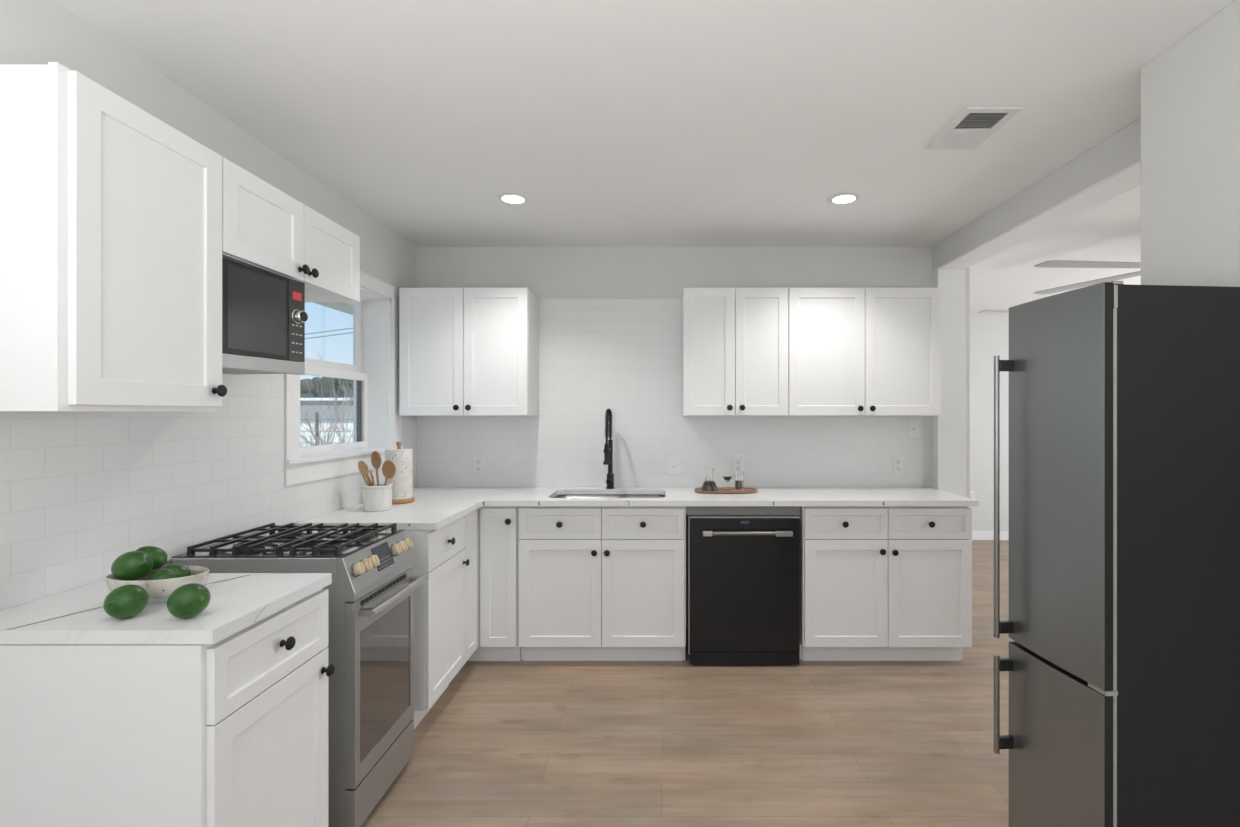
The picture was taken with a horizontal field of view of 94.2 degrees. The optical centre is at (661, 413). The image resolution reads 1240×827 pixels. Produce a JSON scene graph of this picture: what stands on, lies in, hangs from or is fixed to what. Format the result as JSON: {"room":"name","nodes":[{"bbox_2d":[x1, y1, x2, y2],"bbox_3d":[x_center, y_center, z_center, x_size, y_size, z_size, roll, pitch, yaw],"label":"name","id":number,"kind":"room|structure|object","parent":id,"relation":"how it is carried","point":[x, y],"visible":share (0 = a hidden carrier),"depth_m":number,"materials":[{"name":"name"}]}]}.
{"room":"kitchen","nodes":[
{"label":"kitchen","id":0,"kind":"room"},
{"bbox_2d":[0,0,415,608],"bbox_3d":[-1.679,0.150,0.515,0.210,2.440,6.630,0,0,0],"label":"wall","id":1,"kind":"structure","parent":0,"point":[31,31],"depth_m":1.86,"materials":[{"name":"paint"}]},
{"bbox_2d":[0,62,226,411],"bbox_3d":[-1.395,-0.372,1.422,0.348,0.734,0.430,0,0,0],"label":"upper cabinet","id":2,"kind":"object","parent":1,"relation":"attached to","point":[111,214],"visible":1,"depth_m":1.28,"materials":[{"name":"paint"}]},
{"bbox_2d":[0,374,416,610],"bbox_3d":[-1.569,0.002,1.986,0.009,0.927,3.371,0,0,0],"label":"wall tile","id":3,"kind":"structure","parent":1,"relation":"attached to","point":[80,492],"depth_m":1.73,"materials":[{"name":"white tile"}]},
{"bbox_2d":[222,157,359,301],"bbox_3d":[-1.395,-0.600,2.010,0.348,0.278,0.742,0,0,0],"label":"upper cabinet","id":4,"kind":"object","parent":1,"relation":"attached to","point":[264,228],"visible":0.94,"depth_m":1.92,"materials":[{"name":"paint"}]},
{"bbox_2d":[222,258,307,374],"bbox_3d":[-1.367,-0.298,1.834,0.298,0.328,0.318,0,0,8],"label":"microwave","id":5,"kind":"object","parent":4,"relation":"attached to","point":[264,316],"visible":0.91,"depth_m":1.80,"materials":[{"name":"black metal"}]},
{"bbox_2d":[313,302,352,314],"bbox_3d":[-2.067,-0.835,2.500,0.565,0.170,5.000,0,0,0],"label":"eave","id":6,"kind":"object","parent":1,"relation":"attached to","point":[340,306],"depth_m":4.01},
{"bbox_2d":[285,270,403,485],"bbox_3d":[-1.663,-0.221,2.915,0.239,1.042,1.060,0,0,0],"label":"window","id":7,"kind":"structure","parent":1,"relation":"in","point":[374,371],"depth_m":3.29,"materials":[{"name":"paint"}]},
{"bbox_2d":[54,0,1234,315],"bbox_3d":[1.800,-1.130,1.825,7.200,0.120,9.250,0,0,0],"label":"ceiling","id":8,"kind":"structure","parent":0,"point":[619,123],"depth_m":1.99,"materials":[{"name":"paint"}]},
{"bbox_2d":[498,193,527,203],"bbox_3d":[-0.738,-1.065,2.850,0.142,0.008,0.142,0,0,0],"label":"recessed light","id":9,"kind":"object","parent":8,"relation":"in","point":[510,198],"visible":1,"depth_m":2.84,"materials":[{"name":"white plastic"}]},
{"bbox_2d":[829,193,858,203],"bbox_3d":[0.902,-1.065,2.850,0.142,0.008,0.142,0,0,0],"label":"recessed light","id":10,"kind":"object","parent":8,"relation":"in","point":[844,198],"visible":1,"depth_m":2.84,"materials":[{"name":"white plastic"}]},
{"bbox_2d":[926,107,1022,148],"bbox_3d":[1.157,-1.065,2.155,0.197,0.009,0.310,0,0,0],"label":"ceiling vent","id":11,"kind":"object","parent":8,"relation":"in","point":[972,126],"visible":1,"depth_m":2.13,"materials":[{"name":"white metal"}]},
{"bbox_2d":[978,309,1008,312],"bbox_3d":[3.475,-1.065,5.970,0.290,0.009,0.180,0,0,0],"label":"ceiling vent","id":12,"kind":"object","parent":8,"relation":"in","point":[987,310],"visible":0.81,"depth_m":5.96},
{"bbox_2d":[1033,260,1140,294],"bbox_3d":[2.987,-0.953,3.387,1.576,0.235,1.625,0,0,0],"label":"ceiling fan","id":13,"kind":"object","parent":8,"relation":"hanging from","point":[1052,263],"visible":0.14,"depth_m":3.40,"materials":[{"name":"white"}]},
{"bbox_2d":[416,247,931,627],"bbox_3d":[0.163,0.150,3.755,3.474,2.440,0.150,0,0,0],"label":"wall","id":14,"kind":"structure","parent":0,"point":[548,272],"depth_m":3.68,"materials":[{"name":"paint"}]},
{"bbox_2d":[399,288,538,415],"bbox_3d":[-1.155,-0.364,3.493,0.747,0.750,0.358,0,0,0],"label":"upper cabinet","id":15,"kind":"object","parent":14,"relation":"attached to","point":[463,351],"visible":1,"depth_m":3.35,"materials":[{"name":"paint"}]},
{"bbox_2d":[417,299,922,486],"bbox_3d":[0.045,-0.135,3.675,3.238,1.200,0.009,0,0,0],"label":"wall tile","id":16,"kind":"structure","parent":14,"relation":"attached to","point":[622,356],"depth_m":3.67,"materials":[{"name":"white tile"}]},
{"bbox_2d":[473,456,483,473],"bbox_3d":[-1.170,0.326,3.667,0.070,0.115,0.008,0,0,0],"label":"wall outlet","id":17,"kind":"object","parent":16,"relation":"attached to","point":[478,461],"visible":1,"depth_m":3.67,"materials":[{"name":"white plastic"}]},
{"bbox_2d":[667,457,679,474],"bbox_3d":[0.072,0.332,3.663,0.085,0.115,0.016,0,0,0],"label":"light switch","id":18,"kind":"object","parent":16,"relation":"attached to","point":[673,463],"visible":1,"depth_m":3.67,"materials":[{"name":"white plastic"}]},
{"bbox_2d":[733,456,743,473],"bbox_3d":[0.485,0.325,3.667,0.070,0.115,0.008,0,0,0],"label":"wall outlet","id":19,"kind":"object","parent":16,"relation":"attached to","point":[738,461],"visible":0.95,"depth_m":3.67,"materials":[{"name":"white plastic"}]},
{"bbox_2d":[893,456,903,473],"bbox_3d":[1.507,0.326,3.667,0.070,0.115,0.008,0,0,0],"label":"wall outlet","id":20,"kind":"object","parent":16,"relation":"attached to","point":[898,461],"visible":1,"depth_m":3.67,"materials":[{"name":"white plastic"}]},
{"bbox_2d":[908,420,919,437],"bbox_3d":[1.606,0.095,3.663,0.075,0.115,0.016,0,0,0],"label":"light switch","id":21,"kind":"object","parent":16,"relation":"attached to","point":[913,425],"visible":1,"depth_m":3.67,"materials":[{"name":"white plastic"}]},
{"bbox_2d":[682,288,787,415],"bbox_3d":[0.430,-0.364,3.493,0.613,0.750,0.358,0,0,0],"label":"upper cabinet","id":22,"kind":"object","parent":14,"relation":"attached to","point":[735,340],"visible":1,"depth_m":3.35,"materials":[{"name":"paint"}]},
{"bbox_2d":[788,288,940,415],"bbox_3d":[1.181,-0.364,3.493,0.885,0.750,0.358,0,0,0],"label":"upper cabinet","id":23,"kind":"object","parent":14,"relation":"attached to","point":[852,351],"visible":0.94,"depth_m":3.35,"materials":[{"name":"paint"}]},
{"bbox_2d":[361,540,1013,826],"bbox_3d":[1.800,1.430,1.825,7.200,0.120,9.250,0,0,0],"label":"floor","id":24,"kind":"structure","parent":0,"point":[521,743],"depth_m":2.38,"materials":[{"name":"brown wood"}]},
{"bbox_2d":[0,589,334,826],"bbox_3d":[-1.254,0.934,1.458,0.620,0.872,0.443,0,0,0],"label":"base cabinet","id":25,"kind":"object","parent":24,"relation":"on","point":[232,731],"visible":0.9,"depth_m":1.24,"materials":[{"name":"paint"}]},
{"bbox_2d":[0,573,331,643],"bbox_3d":[-1.265,0.480,1.458,0.600,0.030,0.445,0,0,0],"label":"countertop","id":26,"kind":"structure","parent":25,"relation":"on","point":[78,615],"depth_m":1.33,"materials":[{"name":"white stone"}]},
{"bbox_2d":[103,585,148,618],"bbox_3d":[-1.222,0.428,1.312,0.076,0.074,0.076,0,0,44],"label":"avocado","id":27,"kind":"object","parent":26,"relation":"on","point":[126,601],"visible":1,"depth_m":1.29,"materials":[{"name":"green food"}]},
{"bbox_2d":[106,565,208,603],"bbox_3d":[-1.256,0.430,1.435,0.227,0.069,0.141,0,0,0],"label":"fruit bowl","id":28,"kind":"object","parent":26,"relation":"on","point":[159,591],"visible":0.62,"depth_m":1.39,"materials":[{"name":"ceramic"}]},
{"bbox_2d":[111,551,152,580],"bbox_3d":[-1.302,0.374,1.415,0.094,0.074,0.072,0,0,28],"label":"avocado","id":29,"kind":"object","parent":28,"relation":"in","point":[132,565],"visible":1,"depth_m":1.39,"materials":[{"name":"green food"}]},
{"bbox_2d":[136,546,167,569],"bbox_3d":[-1.312,0.369,1.473,0.069,0.062,0.058,0,0,-43],"label":"avocado","id":30,"kind":"object","parent":28,"relation":"in","point":[159,556],"visible":0.57,"depth_m":1.47,"materials":[{"name":"green food"}]},
{"bbox_2d":[148,568,175,579],"bbox_3d":[-1.222,0.403,1.405,0.071,0.050,0.050,0,0,35],"label":"avocado","id":31,"kind":"object","parent":28,"relation":"in","point":[159,574],"visible":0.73,"depth_m":1.39,"materials":[{"name":"green food"}]},
{"bbox_2d":[164,564,190,577],"bbox_3d":[-1.236,0.408,1.462,0.062,0.052,0.048,0,0,-9],"label":"avocado","id":32,"kind":"object","parent":28,"relation":"in","point":[179,570],"visible":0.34,"depth_m":1.45,"materials":[{"name":"green food"}]},
{"bbox_2d":[167,583,210,617],"bbox_3d":[-1.079,0.426,1.312,0.078,0.076,0.075,0,0,-16],"label":"avocado","id":33,"kind":"object","parent":26,"relation":"on","point":[188,600],"visible":1,"depth_m":1.29,"materials":[{"name":"green food"}]},
{"bbox_2d":[171,523,428,826],"bbox_3d":[-1.238,0.898,2.049,0.648,0.944,0.440,0,0,0],"label":"gas range","id":34,"kind":"object","parent":24,"relation":"on","point":[371,590],"visible":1,"depth_m":1.92,"materials":[{"name":"metal"}]},
{"bbox_2d":[171,529,404,559],"bbox_3d":[-1.288,0.460,2.049,0.548,0.012,0.440,0,0,0],"label":"cooktop","id":35,"kind":"object","parent":34,"relation":"in","point":[362,548],"depth_m":1.89,"materials":[{"name":"black metal"}]},
{"bbox_2d":[404,515,469,728],"bbox_3d":[-1.268,0.934,2.683,0.602,0.872,0.465,0,0,0],"label":"base cabinet","id":36,"kind":"object","parent":24,"relation":"on","point":[440,554],"visible":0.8,"depth_m":2.57,"materials":[{"name":"paint"}]},
{"bbox_2d":[465,506,520,661],"bbox_3d":[-1.178,0.934,3.292,0.782,0.872,0.751,0,0,0],"label":"base cabinet","id":37,"kind":"object","parent":24,"relation":"on","point":[491,548],"visible":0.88,"depth_m":3.11,"materials":[{"name":"paint"}]},
{"bbox_2d":[295,487,978,529],"bbox_3d":[0.068,0.480,3.062,3.264,0.030,1.218,0,0,0],"label":"countertop","id":38,"kind":"structure","parent":37,"relation":"on","point":[433,508],"depth_m":3.13,"materials":[{"name":"white stone"}]},
{"bbox_2d":[362,483,392,511],"bbox_3d":[-1.380,0.404,2.790,0.132,0.123,0.132,0,0,0],"label":"utensil crock","id":39,"kind":"object","parent":38,"relation":"on","point":[376,498],"visible":0.91,"depth_m":2.74,"materials":[{"name":"white ceramic"}]},
{"bbox_2d":[358,461,369,483],"bbox_3d":[-1.428,0.332,2.801,0.115,0.210,0.027,0,0,15],"label":"wooden spoon","id":40,"kind":"object","parent":39,"relation":"in","point":[362,466],"visible":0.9,"depth_m":2.81,"materials":[{"name":"brown wood"}]},
{"bbox_2d":[358,461,368,475],"bbox_3d":[-1.454,0.265,2.808,0.061,0.076,0.027,0,0,16],"label":"spoon bowl","id":41,"kind":"object","parent":40,"relation":"on","point":[362,466],"depth_m":2.81,"materials":[{"name":"brown wood"}]},
{"bbox_2d":[362,471,373,485],"bbox_3d":[-1.401,0.355,2.766,0.092,0.164,0.031,0,0,0],"label":"wooden fork","id":42,"kind":"object","parent":39,"relation":"in","point":[371,474],"visible":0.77,"depth_m":2.76,"materials":[{"name":"brown wood"}]},
{"bbox_2d":[371,451,380,485],"bbox_3d":[-1.398,0.308,2.823,0.062,0.254,0.027,0,0,19],"label":"wooden spoon","id":43,"kind":"object","parent":39,"relation":"in","point":[375,457],"visible":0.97,"depth_m":2.82,"materials":[{"name":"brown wood"}]},
{"bbox_2d":[371,451,380,467],"bbox_3d":[-1.398,0.225,2.825,0.062,0.088,0.023,0,0,19],"label":"spoon bowl","id":44,"kind":"object","parent":43,"relation":"on","point":[375,457],"depth_m":2.83,"materials":[{"name":"brown wood"}]},
{"bbox_2d":[382,460,395,484],"bbox_3d":[-1.319,0.330,2.776,0.097,0.214,0.026,0,0,20],"label":"wooden spoon","id":45,"kind":"object","parent":39,"relation":"in","point":[388,467],"visible":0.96,"depth_m":2.78,"materials":[{"name":"brown wood"}]},
{"bbox_2d":[385,442,414,503],"bbox_3d":[-1.386,0.305,3.030,0.152,0.320,0.152,0,0,0],"label":"paper towel holder","id":46,"kind":"object","parent":38,"relation":"on","point":[402,481],"visible":0.83,"depth_m":2.98,"materials":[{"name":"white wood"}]},
{"bbox_2d":[603,409,614,488],"bbox_3d":[-0.323,0.216,3.512,0.054,0.499,0.220,0,0,0],"label":"kitchen faucet","id":47,"kind":"object","parent":38,"relation":"on","point":[608,447],"visible":1,"depth_m":3.57,"materials":[{"name":"black metal"}]},
{"bbox_2d":[554,494,664,497],"bbox_3d":[-0.310,0.599,3.362,0.700,0.208,0.405,0,0,0],"label":"sink","id":48,"kind":"object","parent":38,"relation":"in","point":[563,495],"visible":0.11,"depth_m":3.54,"materials":[{"name":"metal"}]},
{"bbox_2d":[694,487,756,493],"bbox_3d":[0.380,0.457,3.432,0.376,0.016,0.192,0,0,0],"label":"serving tray","id":49,"kind":"object","parent":38,"relation":"on","point":[746,490],"visible":0.85,"depth_m":3.36,"materials":[{"name":"brown wood"}]},
{"bbox_2d":[700,467,718,490],"bbox_3d":[0.283,0.387,3.430,0.108,0.136,0.108,0,0,0],"label":"carafe","id":50,"kind":"object","parent":49,"relation":"on","point":[709,484],"visible":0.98,"depth_m":3.40,"materials":[{"name":"clear glass"}]},
{"bbox_2d":[722,475,732,489],"bbox_3d":[0.392,0.413,3.445,0.066,0.083,0.066,0,0,0],"label":"cocktail glass","id":51,"kind":"object","parent":49,"relation":"on","point":[727,478],"visible":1,"depth_m":3.43,"materials":[{"name":"clear glass"}]},
{"bbox_2d":[735,472,743,490],"bbox_3d":[0.462,0.401,3.435,0.055,0.108,0.055,0,0,0],"label":"tumbler","id":52,"kind":"object","parent":49,"relation":"on","point":[739,476],"visible":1,"depth_m":3.41,"materials":[{"name":"clear glass"}]},
{"bbox_2d":[518,506,685,660],"bbox_3d":[-0.327,0.934,3.374,0.914,0.872,0.582,0,0,0],"label":"base cabinet","id":53,"kind":"object","parent":24,"relation":"on","point":[596,583],"visible":0.92,"depth_m":3.12,"materials":[{"name":"paint"}]},
{"bbox_2d":[686,506,799,664],"bbox_3d":[0.447,0.929,3.353,0.625,0.858,0.605,0,0,0],"label":"dishwasher","id":54,"kind":"object","parent":24,"relation":"on","point":[743,562],"visible":1,"depth_m":3.10,"materials":[{"name":"metal"}]},
{"bbox_2d":[795,506,971,660],"bbox_3d":[1.222,0.934,3.374,0.913,0.872,0.582,0,0,0],"label":"base cabinet","id":55,"kind":"object","parent":24,"relation":"on","point":[878,583],"visible":0.91,"depth_m":3.12,"materials":[{"name":"paint"}]},
{"bbox_2d":[994,281,1239,826],"bbox_3d":[1.199,0.529,1.515,0.478,1.681,0.327,0,0,-5],"label":"refrigerator","id":56,"kind":"object","parent":24,"relation":"on","point":[1122,664],"visible":1,"depth_m":1.36,"materials":[{"name":"metal"}]},
{"bbox_2d":[932,269,964,496],"bbox_3d":[1.814,0.231,3.640,0.172,2.278,0.080,0,0,0],"label":"wall","id":57,"kind":"structure","parent":0,"point":[948,429],"depth_m":3.60,"materials":[{"name":"paint"}]},
{"bbox_2d":[965,267,969,507],"bbox_3d":[1.975,0.150,5.040,0.150,2.440,2.420,0,0,0],"label":"wall","id":58,"kind":"structure","parent":0,"point":[967,270],"depth_m":3.83,"materials":[{"name":"paint"}]},
{"bbox_2d":[970,316,1008,530],"bbox_3d":[3.650,0.150,6.325,3.500,2.440,0.150,0,0,0],"label":"wall","id":59,"kind":"structure","parent":0,"point":[989,335],"depth_m":6.25,"materials":[{"name":"paint"}]},
{"bbox_2d":[970,491,974,498],"bbox_3d":[3.360,0.890,6.246,0.070,0.115,0.008,0,0,0],"label":"wall outlet","id":60,"kind":"object","parent":59,"relation":"attached to","point":[972,493],"visible":0.7,"depth_m":6.25,"materials":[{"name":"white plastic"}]},
{"bbox_2d":[971,531,1008,539],"bbox_3d":[3.625,1.323,6.242,3.150,0.095,0.015,0,0,0],"label":"baseboard","id":61,"kind":"structure","parent":59,"relation":"attached to","point":[976,535],"depth_m":6.24,"materials":[{"name":"paint"}]},
{"bbox_2d":[932,118,1140,269],"bbox_3d":[1.814,-0.995,2.730,0.172,0.150,1.900,0,0,0],"label":"wall header","id":62,"kind":"structure","parent":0,"point":[1122,149],"depth_m":2.56,"materials":[{"name":"paint"}]},
{"bbox_2d":[932,160,1140,271],"bbox_3d":[1.814,-0.914,2.730,0.172,0.012,1.900,0,0,0],"label":"trim","id":63,"kind":"structure","parent":62,"relation":"attached to","point":[1128,178],"depth_m":2.62,"materials":[{"name":"paint"}]},
{"bbox_2d":[1141,0,1239,286],"bbox_3d":[1.690,0.150,-0.510,0.420,2.440,4.580,0,0,0],"label":"wall","id":64,"kind":"structure","parent":0,"point":[1190,92],"depth_m":1.60,"materials":[{"name":"paint"}]},
{"label":"outside","id":65,"kind":"structure","parent":0,"visible":0},
{"bbox_3d":[-30.950,1.795,27.500,58.100,0.150,65.000,0,0,0],"label":"ground","id":66,"kind":"structure","parent":65,"visible":0},
{"bbox_2d":[300,379,337,397],"bbox_3d":[-12.458,0.289,20.090,2.986,3.013,3.335,0,0,0],"label":"evergreen tree","id":67,"kind":"object","parent":66,"relation":"on","point":[326,391],"visible":0.13,"depth_m":19.58,"materials":[{"name":"green plant"}]},
{"bbox_2d":[300,398,352,446],"bbox_3d":[-8.600,0.600,16.490,10.600,2.240,3.820,0,0,0],"label":"garden shed","id":68,"kind":"object","parent":66,"relation":"on","point":[306,401],"visible":0.08,"depth_m":14.99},
{"bbox_2d":[300,396,352,446],"bbox_3d":[-3.902,0.657,5.952,1.724,2.137,1.664,0,0,32],"label":"bare shrub","id":69,"kind":"object","parent":66,"relation":"on","point":[305,414],"visible":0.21,"depth_m":6.21,"materials":[{"name":"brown plant"}]},
{"bbox_2d":[300,381,352,446],"bbox_3d":[-4.588,0.608,8.179,1.818,2.234,1.847,0,0,-17],"label":"bare shrub","id":70,"kind":"object","parent":66,"relation":"on","point":[342,423],"visible":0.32,"depth_m":8.19,"materials":[{"name":"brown plant"}]},
{"bbox_2d":[300,352,352,442],"bbox_3d":[-6.053,-0.003,11.506,2.664,3.455,1.871,0,0,34],"label":"bare shrub","id":71,"kind":"object","parent":66,"relation":"on","point":[333,417],"visible":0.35,"depth_m":11.19,"materials":[{"name":"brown plant"}]},
{"bbox_2d":[300,412,352,444],"bbox_3d":[-5.400,0.845,8.995,4.850,1.750,0.060,0,0,0],"label":"wire fence","id":72,"kind":"object","parent":66,"relation":"on","point":[316,418],"visible":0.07,"depth_m":8.97,"materials":[{"name":"grey metal"}]},
{"bbox_2d":[312,377,352,397],"bbox_3d":[-13.903,0.001,24.878,3.746,3.783,3.848,0,0,33],"label":"evergreen tree","id":73,"kind":"object","parent":66,"relation":"on","point":[341,394],"visible":0.06,"depth_m":24.23,"materials":[{"name":"green plant"}]},
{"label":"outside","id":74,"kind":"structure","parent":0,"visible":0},
{"bbox_2d":[305,328,352,338],"bbox_3d":[-15.000,-3.679,25.999,30.005,4.137,0.038,0,0,0],"label":"power line","id":75,"kind":"object","parent":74,"point":[346,328],"visible":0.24,"depth_m":25.98,"materials":[{"name":"metal"}]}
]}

